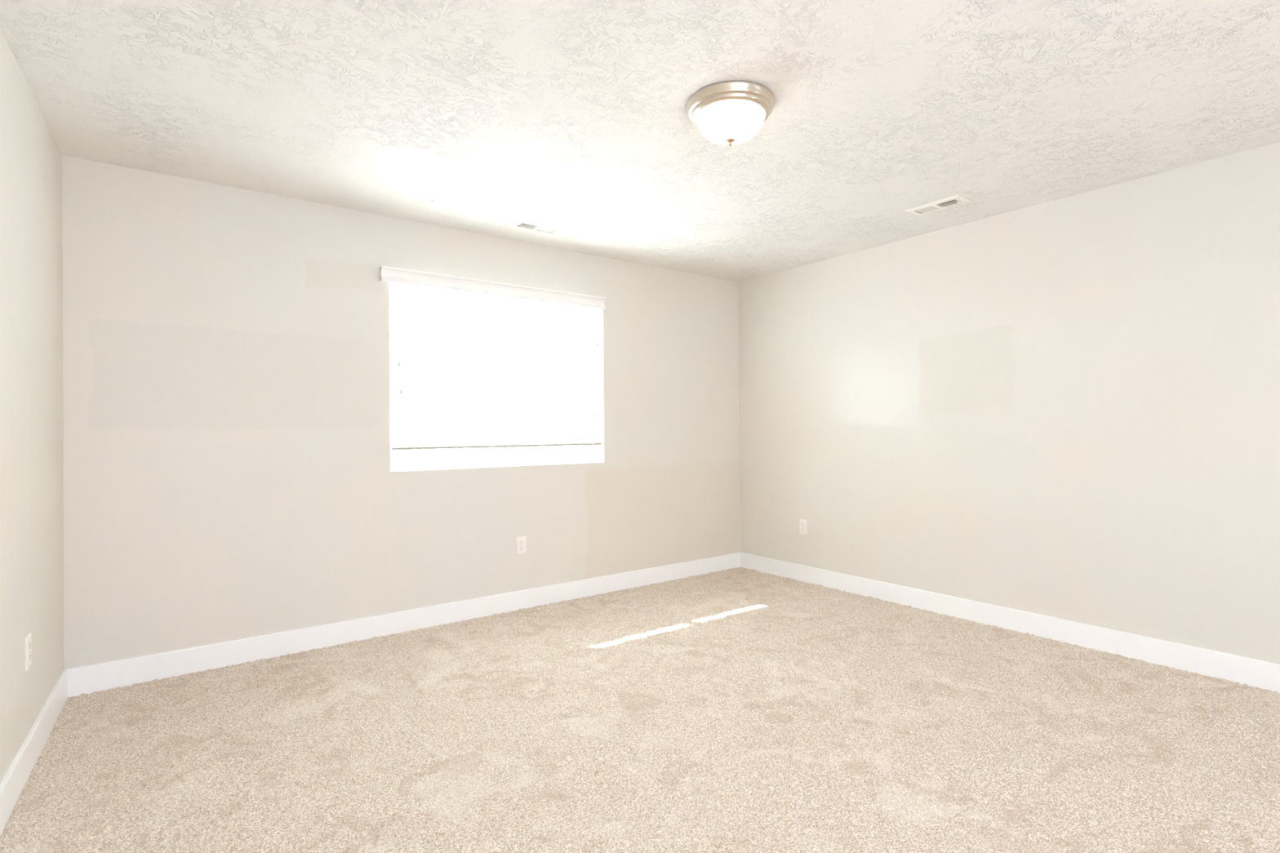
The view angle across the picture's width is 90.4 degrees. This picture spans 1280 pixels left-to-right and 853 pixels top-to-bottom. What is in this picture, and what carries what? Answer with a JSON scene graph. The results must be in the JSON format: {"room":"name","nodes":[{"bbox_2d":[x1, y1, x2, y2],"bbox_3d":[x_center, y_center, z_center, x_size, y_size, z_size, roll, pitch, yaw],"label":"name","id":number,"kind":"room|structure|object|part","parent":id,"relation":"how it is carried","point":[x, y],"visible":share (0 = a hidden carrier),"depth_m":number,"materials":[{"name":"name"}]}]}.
{"room":"empty bedroom","nodes":[
{"label":"empty bedroom","id":0,"kind":"room"},
{"bbox_2d":[0,27,63,783],"bbox_3d":[-1.199,-0.057,0.726,0.150,2.610,5.100,0,0,-35],"label":"wall","id":1,"kind":"structure","parent":0,"point":[32,444],"depth_m":2.26,"materials":[{"name":"paint"}]},
{"bbox_2d":[25,633,31,671],"bbox_3d":[-2.159,0.796,2.244,0.008,0.114,0.069,0,0,-35],"label":"wall outlet","id":2,"kind":"object","parent":1,"relation":"attached to","point":[28,638],"visible":1,"depth_m":2.23,"materials":[{"name":"white plastic"}]},
{"bbox_2d":[28,652,31,662],"bbox_3d":[-2.157,0.815,2.246,0.002,0.027,0.034,0,0,-35],"label":"receptacle","id":3,"kind":"object","parent":2,"relation":"attached to","point":[29,653],"depth_m":2.25,"materials":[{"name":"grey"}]},
{"bbox_2d":[28,641,31,650],"bbox_3d":[-2.157,0.776,2.246,0.002,0.027,0.034,0,0,-35],"label":"receptacle","id":4,"kind":"object","parent":2,"relation":"attached to","point":[29,642],"depth_m":2.25,"materials":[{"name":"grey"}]},
{"bbox_2d":[0,670,67,836],"bbox_3d":[-1.123,1.146,0.767,0.014,0.142,5.076,0,0,-35],"label":"baseboard","id":5,"kind":"structure","parent":1,"relation":"attached to","point":[11,786],"depth_m":2.21,"materials":[{"name":"white paint"}]},
{"bbox_2d":[62,155,740,670],"bbox_3d":[-0.917,-0.046,4.218,4.618,2.610,0.150,0,0,-37],"label":"wall","id":6,"kind":"structure","parent":0,"point":[228,476],"depth_m":3.45,"materials":[{"name":"paint"}]},
{"bbox_2d":[64,552,740,697],"bbox_3d":[-0.859,1.157,4.148,4.316,0.142,0.014,0,0,-37],"label":"baseboard","id":7,"kind":"structure","parent":6,"relation":"attached to","point":[88,679],"depth_m":3.57,"materials":[{"name":"white paint"}]},
{"bbox_2d":[389,283,604,472],"bbox_3d":[-0.911,-0.321,4.228,1.500,1.172,0.154,0,0,-37],"label":"window","id":8,"kind":"structure","parent":6,"relation":"in","point":[504,460],"depth_m":4.25,"materials":[{"name":"white plastic"}]},
{"bbox_3d":[-1.208,-0.319,4.072,0.774,1.112,0.019,0,0,-37],"label":"sash","id":9,"kind":"part","parent":8,"relation":"part of","materials":[{"name":"clear glass"}]},
{"bbox_2d":[379,265,605,451],"bbox_3d":[-0.897,-0.390,4.159,1.549,1.072,0.123,0,0,-37],"label":"window blind","id":10,"kind":"object","parent":8,"relation":"attached to","point":[397,276],"visible":0.94,"depth_m":4.12,"materials":[{"name":"white plastic"}]},
{"bbox_3d":[-1.419,-0.621,3.737,0.002,0.481,0.002,0,0,-22],"label":"pull cord","id":11,"kind":"part","parent":10,"relation":"part of","materials":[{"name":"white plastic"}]},
{"bbox_3d":[-1.410,-0.540,3.742,0.002,0.643,0.002,0,0,8],"label":"pull cord","id":12,"kind":"part","parent":10,"relation":"part of","materials":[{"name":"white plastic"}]},
{"bbox_3d":[-1.371,-0.348,3.836,0.020,0.992,0.068,0,0,-37],"label":"ladder cord","id":13,"kind":"part","parent":10,"relation":"part of","materials":[{"name":"white fabric"}]},
{"bbox_3d":[-1.123,-0.349,4.023,0.020,0.992,0.068,0,0,-37],"label":"ladder cord","id":14,"kind":"part","parent":10,"relation":"part of","materials":[{"name":"white fabric"}]},
{"bbox_3d":[-0.893,-0.880,4.200,1.488,0.051,0.058,0,0,-37],"label":"head rail","id":15,"kind":"part","parent":10,"relation":"part of","materials":[{"name":"white plastic"}]},
{"bbox_3d":[-0.887,0.121,4.197,1.474,0.018,0.063,0,0,-37],"label":"rail","id":16,"kind":"part","parent":10,"relation":"part of","materials":[{"name":"white plastic"}]},
{"bbox_3d":[-0.885,-0.350,4.202,0.020,0.992,0.068,0,0,-37],"label":"ladder cord","id":17,"kind":"part","parent":10,"relation":"part of","materials":[{"name":"white fabric"}]},
{"bbox_3d":[-0.624,-0.352,4.398,0.020,0.992,0.068,0,0,-37],"label":"ladder cord","id":18,"kind":"part","parent":10,"relation":"part of","materials":[{"name":"white fabric"}]},
{"bbox_3d":[-0.359,-0.353,4.597,0.020,0.992,0.068,0,0,-37],"label":"ladder cord","id":19,"kind":"part","parent":10,"relation":"part of","materials":[{"name":"white fabric"}]},
{"bbox_3d":[-0.312,-0.481,4.567,0.002,0.771,0.002,-1,0,38],"label":"pull cord","id":20,"kind":"part","parent":10,"relation":"part of","materials":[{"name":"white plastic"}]},
{"bbox_3d":[-0.890,0.263,4.203,1.500,0.004,0.097,0,0,-37],"label":"sill","id":21,"kind":"part","parent":8,"relation":"part of","materials":[{"name":"white paint"}]},
{"bbox_3d":[-0.645,-0.321,4.470,0.720,1.112,0.019,0,0,-37],"label":"sash","id":22,"kind":"part","parent":8,"relation":"part of","materials":[{"name":"clear glass"}]},
{"bbox_2d":[515,536,525,554],"bbox_3d":[-0.787,0.787,4.209,0.069,0.114,0.008,0,0,-37],"label":"wall outlet","id":23,"kind":"object","parent":6,"relation":"attached to","point":[520,541],"visible":1,"depth_m":4.21,"materials":[{"name":"white plastic"}]},
{"bbox_2d":[0,566,1279,852],"bbox_3d":[0.518,1.191,2.060,4.658,0.014,5.038,0,0,-37],"label":"floor","id":24,"kind":"structure","parent":0,"point":[740,709],"depth_m":2.40,"materials":[{"name":"beige carpet"}]},
{"bbox_2d":[0,0,1279,282],"bbox_3d":[0.497,-1.309,2.164,4.818,0.120,5.150,0,0,-37],"label":"ceiling","id":25,"kind":"structure","parent":0,"point":[482,117],"depth_m":2.44,"materials":[{"name":"white paint"}]},
{"bbox_2d":[508,218,564,235],"bbox_3d":[-0.640,-1.306,3.930,0.308,0.177,0.150,0,0,-37],"label":"ceiling vent","id":26,"kind":"object","parent":25,"relation":"in","point":[520,224],"visible":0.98,"depth_m":3.92,"materials":[{"name":"white metal"}]},
{"bbox_2d":[686,80,774,146],"bbox_3d":[0.349,-1.164,2.451,0.335,0.164,0.335,0,0,-37],"label":"ceiling lamp","id":27,"kind":"object","parent":25,"relation":"attached to","point":[730,113],"visible":1,"depth_m":2.36,"materials":[{"name":"white glass"}]},
{"bbox_2d":[905,194,971,216],"bbox_3d":[1.684,-1.323,3.596,0.150,0.177,0.308,0,0,-37],"label":"ceiling vent","id":28,"kind":"object","parent":25,"relation":"in","point":[955,200],"visible":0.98,"depth_m":3.58,"materials":[{"name":"white metal"}]},
{"bbox_2d":[738,141,1279,664],"bbox_3d":[2.416,-0.072,3.502,0.150,2.610,5.000,0,0,-37],"label":"wall","id":29,"kind":"structure","parent":0,"point":[1068,408],"depth_m":3.53,"materials":[{"name":"paint"}]},
{"bbox_2d":[799,519,807,534],"bbox_3d":[1.261,0.778,4.912,0.008,0.114,0.069,0,0,-37],"label":"wall outlet","id":30,"kind":"object","parent":29,"relation":"attached to","point":[802,523],"visible":1,"depth_m":4.91,"materials":[{"name":"white plastic"}]},
{"bbox_2d":[740,552,1279,693],"bbox_3d":[2.363,1.132,3.442,0.014,0.142,4.986,0,0,-37],"label":"baseboard","id":31,"kind":"structure","parent":29,"relation":"attached to","point":[1264,675],"depth_m":3.53,"materials":[{"name":"white paint"}]}
]}

